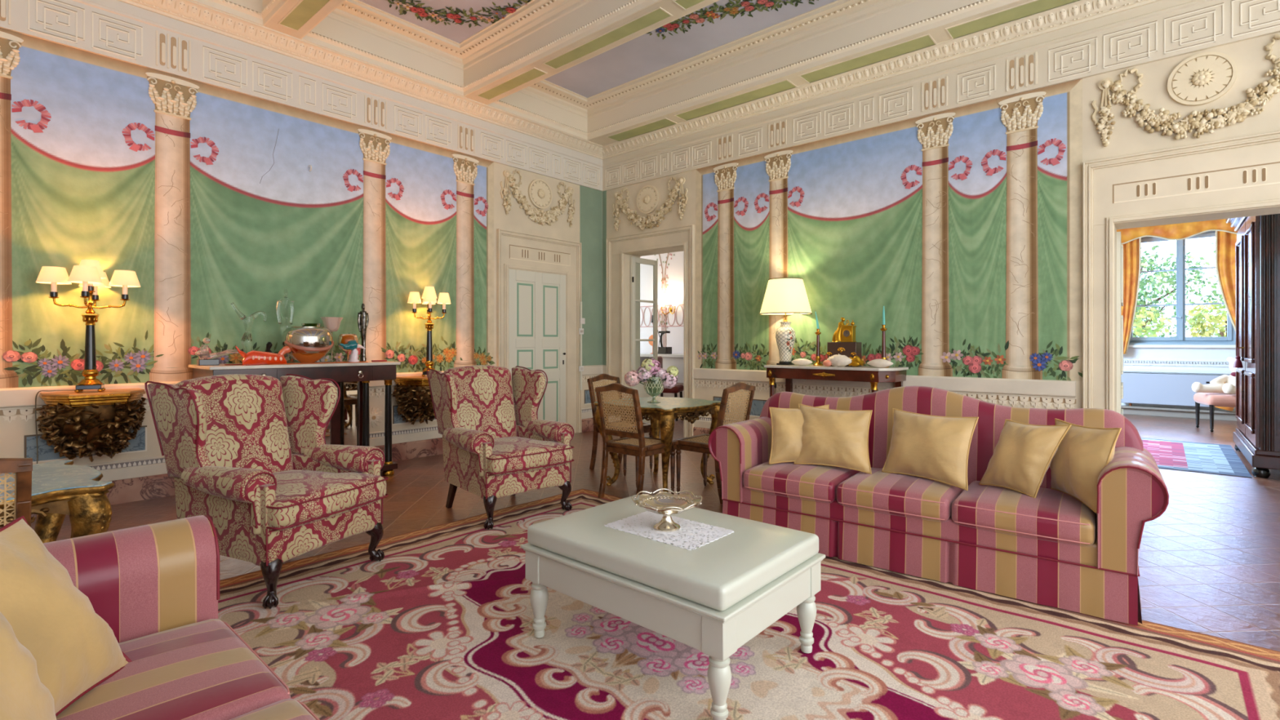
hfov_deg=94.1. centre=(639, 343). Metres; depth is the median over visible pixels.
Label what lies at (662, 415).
table
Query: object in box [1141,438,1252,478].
rug
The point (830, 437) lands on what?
throw pillow
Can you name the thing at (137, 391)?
shelf
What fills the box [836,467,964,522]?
seat cushion
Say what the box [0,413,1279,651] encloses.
floor
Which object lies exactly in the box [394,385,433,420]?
wall bracket
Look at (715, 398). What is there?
trim
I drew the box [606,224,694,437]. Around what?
trim
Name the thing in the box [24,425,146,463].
trim
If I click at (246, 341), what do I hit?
glass sculpture
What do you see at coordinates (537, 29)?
trim
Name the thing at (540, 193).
medallion
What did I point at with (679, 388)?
desk chair
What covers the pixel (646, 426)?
cane chair
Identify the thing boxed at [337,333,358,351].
cup
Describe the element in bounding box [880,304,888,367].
candlestick
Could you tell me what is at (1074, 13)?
trim
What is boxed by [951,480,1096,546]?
seat cushion
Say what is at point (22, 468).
cane chair
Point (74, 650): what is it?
throw pillow
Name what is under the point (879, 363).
shell
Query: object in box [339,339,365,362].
bird
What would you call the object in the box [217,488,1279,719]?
rug
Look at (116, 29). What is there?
trim
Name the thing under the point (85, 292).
candle
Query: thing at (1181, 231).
curtain valance
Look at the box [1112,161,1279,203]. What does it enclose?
trim
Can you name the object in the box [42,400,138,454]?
wall bracket
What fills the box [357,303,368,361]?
figurine
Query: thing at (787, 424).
throw pillow
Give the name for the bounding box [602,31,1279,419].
wall
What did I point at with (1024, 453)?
throw pillow
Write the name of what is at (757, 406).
trim
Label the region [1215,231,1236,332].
curtain
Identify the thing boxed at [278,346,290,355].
duck figurine
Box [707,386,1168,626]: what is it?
striped sofa
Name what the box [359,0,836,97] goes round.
ceiling
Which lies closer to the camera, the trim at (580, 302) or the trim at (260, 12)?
the trim at (260, 12)
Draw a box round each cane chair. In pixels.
[0,457,32,527]
[586,373,653,475]
[595,382,678,497]
[674,382,755,503]
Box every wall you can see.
[0,162,602,465]
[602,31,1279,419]
[640,250,684,397]
[1121,347,1235,411]
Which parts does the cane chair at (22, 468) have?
crest rail, post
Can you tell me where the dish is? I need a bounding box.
[631,488,702,532]
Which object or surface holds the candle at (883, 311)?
on the candlestick at (883, 329)
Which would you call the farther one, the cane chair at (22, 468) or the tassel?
the tassel
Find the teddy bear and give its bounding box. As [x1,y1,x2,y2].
[1191,356,1235,394]
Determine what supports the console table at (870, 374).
on the floor
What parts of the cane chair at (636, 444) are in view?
post, crest rail, rail, leg, cane seat, post, seat frame, leg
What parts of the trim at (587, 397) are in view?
panel frame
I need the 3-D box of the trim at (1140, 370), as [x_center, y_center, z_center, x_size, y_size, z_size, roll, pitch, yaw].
[9.447,0.275,10.416,2.100,0.490,0.080,0,0,41]
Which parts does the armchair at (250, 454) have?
panel, armrest, backrest, arm, leg, seat rail, panel, armrest, arm, leg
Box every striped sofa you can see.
[43,515,319,719]
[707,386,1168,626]
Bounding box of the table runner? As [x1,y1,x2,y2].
[266,361,368,364]
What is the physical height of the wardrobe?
2.860 m
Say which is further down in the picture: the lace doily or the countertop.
the lace doily
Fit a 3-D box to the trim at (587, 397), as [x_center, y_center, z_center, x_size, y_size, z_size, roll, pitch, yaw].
[-0.715,0.795,8.865,0.008,0.214,0.304,0,0,41]
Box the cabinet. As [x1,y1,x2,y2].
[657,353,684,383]
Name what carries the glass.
on the console table at (349, 424)
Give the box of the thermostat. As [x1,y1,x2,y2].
[580,318,585,324]
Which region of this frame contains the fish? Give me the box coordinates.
[235,346,286,364]
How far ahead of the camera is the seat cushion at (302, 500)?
3.19 m
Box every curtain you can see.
[1121,237,1141,354]
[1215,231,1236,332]
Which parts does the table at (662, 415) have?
leg, leg, moulding, leg, leg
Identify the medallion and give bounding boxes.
[528,178,552,208]
[636,185,659,213]
[1167,51,1237,106]
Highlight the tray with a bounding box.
[244,364,259,365]
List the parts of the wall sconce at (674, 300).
lamp shade, lamp shade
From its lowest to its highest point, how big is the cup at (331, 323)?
0.141 m
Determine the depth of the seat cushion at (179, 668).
1.46 m
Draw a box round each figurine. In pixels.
[195,337,240,365]
[264,342,272,352]
[276,288,294,363]
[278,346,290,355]
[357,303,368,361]
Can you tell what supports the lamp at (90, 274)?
attached to the wall at (12, 434)
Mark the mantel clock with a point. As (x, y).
(844, 343)
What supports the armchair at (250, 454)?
on the rug at (440, 627)
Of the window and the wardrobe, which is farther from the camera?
the window
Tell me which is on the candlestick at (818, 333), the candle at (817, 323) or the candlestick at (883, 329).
the candle at (817, 323)
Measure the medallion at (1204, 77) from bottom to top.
0.400 m
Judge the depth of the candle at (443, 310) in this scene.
6.66 m
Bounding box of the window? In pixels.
[1128,231,1235,345]
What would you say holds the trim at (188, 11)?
attached to the wall at (12, 434)
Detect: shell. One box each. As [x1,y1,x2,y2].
[791,358,812,365]
[822,353,852,367]
[866,359,893,368]
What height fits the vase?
0.235 m
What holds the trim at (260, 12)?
attached to the ceiling
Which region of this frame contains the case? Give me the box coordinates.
[371,360,386,361]
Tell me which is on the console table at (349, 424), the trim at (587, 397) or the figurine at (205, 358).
the figurine at (205, 358)
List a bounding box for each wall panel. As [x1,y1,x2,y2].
[579,185,606,365]
[1121,372,1222,407]
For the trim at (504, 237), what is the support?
attached to the wall at (12, 434)
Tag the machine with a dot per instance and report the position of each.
(661, 350)
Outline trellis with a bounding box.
[640,253,684,346]
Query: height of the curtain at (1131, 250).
2.223 m
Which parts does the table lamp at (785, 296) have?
lamp shade, shade trim, shade trim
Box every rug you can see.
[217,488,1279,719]
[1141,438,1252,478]
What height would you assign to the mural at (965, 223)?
2.763 m
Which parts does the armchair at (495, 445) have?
leg, panel, armrest, backrest, arm, leg, seat rail, panel, armrest, leg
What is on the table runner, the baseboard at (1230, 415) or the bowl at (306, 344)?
the bowl at (306, 344)
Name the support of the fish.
on the console table at (349, 424)
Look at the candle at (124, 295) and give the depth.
4.62 m
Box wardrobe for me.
[1226,213,1279,478]
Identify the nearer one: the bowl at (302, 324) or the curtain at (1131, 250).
the bowl at (302, 324)
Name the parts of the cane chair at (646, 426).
post, crest rail, post, seat frame, leg, cane seat, leg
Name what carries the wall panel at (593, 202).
attached to the wall at (12, 434)
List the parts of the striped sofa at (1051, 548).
armrest, seat rail, backrest, armrest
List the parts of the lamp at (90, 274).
lamp shade, lamp cord, arm, lamp shade, arm, wall bracket, lamp shade, shelf moulding, lamp shade, arm, lamp shade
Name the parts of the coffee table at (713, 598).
leg, moulding, leg, leg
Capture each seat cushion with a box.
[56,618,290,719]
[229,698,315,719]
[266,469,386,530]
[486,436,572,475]
[743,461,859,502]
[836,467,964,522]
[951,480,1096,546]
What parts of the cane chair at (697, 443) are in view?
leg, seat frame, cane seat, leg, post, crest rail, post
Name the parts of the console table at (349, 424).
drawer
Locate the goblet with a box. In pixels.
[337,333,358,361]
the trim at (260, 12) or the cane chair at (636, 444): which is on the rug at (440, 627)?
the cane chair at (636, 444)
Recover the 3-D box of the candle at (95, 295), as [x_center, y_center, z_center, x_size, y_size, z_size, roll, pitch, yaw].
[-4.288,-0.405,4.688,0.044,0.121,0.043,0,0,41]
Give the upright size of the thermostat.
0.085 m
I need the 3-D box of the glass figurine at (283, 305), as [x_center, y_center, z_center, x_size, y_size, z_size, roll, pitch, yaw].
[-3.292,-0.160,5.531,0.115,0.691,0.116,0,0,-4]
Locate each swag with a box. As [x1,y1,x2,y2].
[500,168,575,226]
[612,176,688,231]
[1091,34,1279,146]
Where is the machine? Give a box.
[657,330,671,354]
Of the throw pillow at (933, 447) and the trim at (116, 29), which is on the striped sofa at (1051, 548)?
the throw pillow at (933, 447)
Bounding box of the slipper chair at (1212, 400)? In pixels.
[1193,392,1235,431]
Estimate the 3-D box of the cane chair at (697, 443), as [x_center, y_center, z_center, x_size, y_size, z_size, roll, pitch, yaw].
[0.642,0.813,5.126,0.544,0.980,0.470,0,0,41]
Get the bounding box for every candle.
[49,282,57,297]
[80,281,88,296]
[88,283,93,290]
[92,285,98,299]
[121,284,128,298]
[412,302,416,311]
[427,302,431,311]
[441,302,446,312]
[814,311,819,328]
[882,304,884,324]
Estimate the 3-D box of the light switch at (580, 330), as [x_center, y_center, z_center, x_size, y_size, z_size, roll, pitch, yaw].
[-0.849,-0.170,8.623,0.025,0.085,0.085,0,0,41]
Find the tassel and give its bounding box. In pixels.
[1233,347,1243,368]
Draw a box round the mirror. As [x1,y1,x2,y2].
[324,381,359,445]
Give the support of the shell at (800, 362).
on the console table at (870, 374)
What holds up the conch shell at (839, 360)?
on the console table at (870, 374)
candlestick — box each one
[813,311,822,365]
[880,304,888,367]
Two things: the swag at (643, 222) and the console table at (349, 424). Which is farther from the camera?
the swag at (643, 222)
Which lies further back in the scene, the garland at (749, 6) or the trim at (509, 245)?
the trim at (509, 245)
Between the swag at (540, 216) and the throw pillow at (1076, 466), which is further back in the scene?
the swag at (540, 216)
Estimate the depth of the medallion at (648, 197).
8.39 m
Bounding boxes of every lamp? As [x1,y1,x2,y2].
[35,259,146,463]
[391,286,450,424]
[759,277,812,364]
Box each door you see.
[508,268,565,422]
[630,256,657,422]
[1116,231,1123,415]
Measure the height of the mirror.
0.825 m
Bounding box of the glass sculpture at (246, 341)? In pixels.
[231,302,266,353]
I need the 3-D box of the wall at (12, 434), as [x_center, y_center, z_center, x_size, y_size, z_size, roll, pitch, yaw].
[-3.479,-1.150,5.902,0.250,4.900,9.500,0,0,41]
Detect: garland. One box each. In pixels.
[387,0,532,27]
[646,0,818,39]
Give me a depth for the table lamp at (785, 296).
6.58 m
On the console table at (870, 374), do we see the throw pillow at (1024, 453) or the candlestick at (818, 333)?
the candlestick at (818, 333)
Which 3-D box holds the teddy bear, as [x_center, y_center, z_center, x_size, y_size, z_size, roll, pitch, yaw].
[8.569,0.485,8.675,0.741,0.563,0.413,0,0,2]
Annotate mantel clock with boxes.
[826,317,862,366]
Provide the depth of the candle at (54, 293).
4.40 m
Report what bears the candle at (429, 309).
on the lamp at (429, 298)
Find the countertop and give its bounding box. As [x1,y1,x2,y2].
[657,353,684,357]
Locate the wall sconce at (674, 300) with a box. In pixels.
[657,297,679,314]
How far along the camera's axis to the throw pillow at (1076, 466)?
3.02 m
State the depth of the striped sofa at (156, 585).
1.65 m
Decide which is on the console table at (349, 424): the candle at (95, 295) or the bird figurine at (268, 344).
the bird figurine at (268, 344)
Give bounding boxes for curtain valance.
[1116,218,1237,244]
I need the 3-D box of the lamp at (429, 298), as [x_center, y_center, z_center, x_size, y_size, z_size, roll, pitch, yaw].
[-2.370,0.139,6.634,0.631,1.534,0.760,0,0,23]
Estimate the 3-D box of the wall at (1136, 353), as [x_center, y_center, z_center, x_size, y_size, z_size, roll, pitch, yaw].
[9.008,-0.550,11.053,6.800,3.700,0.300,0,0,41]
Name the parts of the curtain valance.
edge trim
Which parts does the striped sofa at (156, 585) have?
armrest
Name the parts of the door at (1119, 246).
panel moulding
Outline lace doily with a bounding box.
[604,511,733,550]
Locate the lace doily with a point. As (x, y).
(689, 531)
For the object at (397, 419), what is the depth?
6.61 m
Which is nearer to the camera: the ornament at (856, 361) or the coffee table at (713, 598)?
the coffee table at (713, 598)
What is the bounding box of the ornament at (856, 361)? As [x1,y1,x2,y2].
[848,355,864,366]
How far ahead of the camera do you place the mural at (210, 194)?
5.28 m
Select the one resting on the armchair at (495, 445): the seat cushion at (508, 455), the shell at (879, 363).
the seat cushion at (508, 455)
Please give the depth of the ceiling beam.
6.75 m
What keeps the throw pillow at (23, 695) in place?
on the striped sofa at (156, 585)
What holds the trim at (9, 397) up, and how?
attached to the wall at (12, 434)
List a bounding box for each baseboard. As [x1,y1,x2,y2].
[31,417,593,517]
[693,426,710,435]
[1121,404,1236,421]
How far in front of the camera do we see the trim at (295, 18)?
5.28 m
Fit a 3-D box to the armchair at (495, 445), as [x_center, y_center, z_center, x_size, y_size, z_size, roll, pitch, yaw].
[-1.071,0.745,4.661,0.893,1.119,0.968,0,0,-43]
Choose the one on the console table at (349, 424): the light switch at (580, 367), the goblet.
the goblet
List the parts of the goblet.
stem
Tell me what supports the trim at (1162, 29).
attached to the wall at (1126, 138)
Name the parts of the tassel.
cord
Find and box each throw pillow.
[0,515,131,716]
[0,611,56,719]
[768,404,829,464]
[793,404,872,474]
[881,408,978,490]
[978,418,1071,497]
[1049,417,1121,513]
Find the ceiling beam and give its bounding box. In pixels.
[486,0,1022,140]
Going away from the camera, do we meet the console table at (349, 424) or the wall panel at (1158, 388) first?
the console table at (349, 424)
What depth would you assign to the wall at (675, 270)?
11.29 m
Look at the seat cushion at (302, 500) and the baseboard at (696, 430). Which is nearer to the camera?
the seat cushion at (302, 500)
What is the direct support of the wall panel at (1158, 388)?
attached to the wall at (1136, 353)
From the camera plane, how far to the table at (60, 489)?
2.43 m
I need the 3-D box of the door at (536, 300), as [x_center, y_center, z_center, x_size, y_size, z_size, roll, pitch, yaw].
[-1.366,0.165,8.066,0.081,2.250,0.980,0,0,41]
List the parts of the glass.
stem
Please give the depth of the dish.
2.60 m
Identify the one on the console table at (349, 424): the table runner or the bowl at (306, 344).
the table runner
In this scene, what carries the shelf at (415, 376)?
attached to the lamp at (429, 298)
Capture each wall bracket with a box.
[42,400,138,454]
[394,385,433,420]
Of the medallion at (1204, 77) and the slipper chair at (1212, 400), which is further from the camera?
the slipper chair at (1212, 400)
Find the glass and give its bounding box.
[320,316,342,362]
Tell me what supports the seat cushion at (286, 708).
on the striped sofa at (156, 585)
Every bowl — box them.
[281,326,333,363]
[301,323,319,326]
[634,491,700,515]
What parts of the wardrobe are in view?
cornice, panel moulding, panel moulding, door, panel moulding, panel moulding, door, moulding, moulding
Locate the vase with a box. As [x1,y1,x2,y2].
[643,376,664,403]
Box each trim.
[0,0,602,191]
[0,364,602,481]
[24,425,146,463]
[117,0,603,159]
[191,0,288,26]
[264,0,342,38]
[299,0,661,97]
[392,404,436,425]
[464,0,717,104]
[496,228,582,433]
[509,244,570,266]
[580,302,582,390]
[584,389,596,404]
[588,0,1079,146]
[602,0,1161,159]
[602,0,1279,191]
[602,364,1075,428]
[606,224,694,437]
[713,395,730,414]
[746,399,766,417]
[1082,130,1279,410]
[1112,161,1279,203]
[1123,344,1235,373]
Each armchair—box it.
[144,373,388,608]
[426,364,574,529]
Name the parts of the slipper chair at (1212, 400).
leg, leg, seat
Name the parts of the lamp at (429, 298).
shelf moulding, wall bracket, lamp shade, arm, lamp shade, lamp shade, arm, lamp shade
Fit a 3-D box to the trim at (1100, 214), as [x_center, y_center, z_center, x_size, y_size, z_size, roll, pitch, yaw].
[4.591,-0.130,4.494,2.010,2.860,0.050,0,0,41]
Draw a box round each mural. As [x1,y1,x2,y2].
[0,27,494,388]
[695,78,1082,381]
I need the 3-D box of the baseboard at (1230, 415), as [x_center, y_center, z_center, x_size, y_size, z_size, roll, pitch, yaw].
[9.308,1.220,10.485,5.600,0.160,0.160,0,0,41]
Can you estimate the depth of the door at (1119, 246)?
5.29 m
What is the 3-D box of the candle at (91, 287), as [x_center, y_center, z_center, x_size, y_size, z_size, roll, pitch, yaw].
[-4.174,-0.460,4.523,0.044,0.121,0.043,0,0,41]
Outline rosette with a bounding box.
[368,407,383,427]
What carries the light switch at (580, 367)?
attached to the wall at (12, 434)
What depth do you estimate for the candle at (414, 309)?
6.55 m
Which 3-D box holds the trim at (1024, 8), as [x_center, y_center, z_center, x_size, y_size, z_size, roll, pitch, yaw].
[2.723,-3.159,5.830,9.180,0.522,0.500,0,0,41]
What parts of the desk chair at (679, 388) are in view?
backrest, seat, leg, leg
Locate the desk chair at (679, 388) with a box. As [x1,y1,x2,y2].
[657,355,684,421]
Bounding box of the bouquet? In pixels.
[624,358,678,388]
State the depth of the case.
5.96 m
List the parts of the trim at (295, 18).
soffit panel, panel frame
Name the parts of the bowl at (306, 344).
glass handle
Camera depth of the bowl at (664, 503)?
2.62 m
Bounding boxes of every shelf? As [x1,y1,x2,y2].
[40,387,144,396]
[395,375,429,378]
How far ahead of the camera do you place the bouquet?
5.37 m
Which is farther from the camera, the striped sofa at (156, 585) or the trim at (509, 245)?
the trim at (509, 245)
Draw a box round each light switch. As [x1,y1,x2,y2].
[578,328,583,334]
[578,365,583,371]
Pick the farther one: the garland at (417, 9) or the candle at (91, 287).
the garland at (417, 9)
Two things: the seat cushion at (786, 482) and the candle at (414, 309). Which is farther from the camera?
the candle at (414, 309)
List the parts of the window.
pane, pane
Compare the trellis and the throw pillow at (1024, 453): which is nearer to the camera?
the throw pillow at (1024, 453)
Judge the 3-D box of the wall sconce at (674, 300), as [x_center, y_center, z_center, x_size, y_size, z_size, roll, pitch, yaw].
[0.536,-0.696,11.242,0.490,0.309,0.175,0,0,41]
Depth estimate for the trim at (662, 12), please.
5.82 m
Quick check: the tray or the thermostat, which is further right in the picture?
the thermostat
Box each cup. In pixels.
[320,316,342,331]
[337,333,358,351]
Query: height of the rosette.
0.217 m
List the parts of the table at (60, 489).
leg, moulding, leg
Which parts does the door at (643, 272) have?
panel, pane, pane, pane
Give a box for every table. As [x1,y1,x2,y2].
[0,459,114,542]
[188,360,400,475]
[520,494,825,719]
[593,395,725,492]
[764,364,908,396]
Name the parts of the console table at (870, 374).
leg, leg, leg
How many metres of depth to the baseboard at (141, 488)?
5.03 m

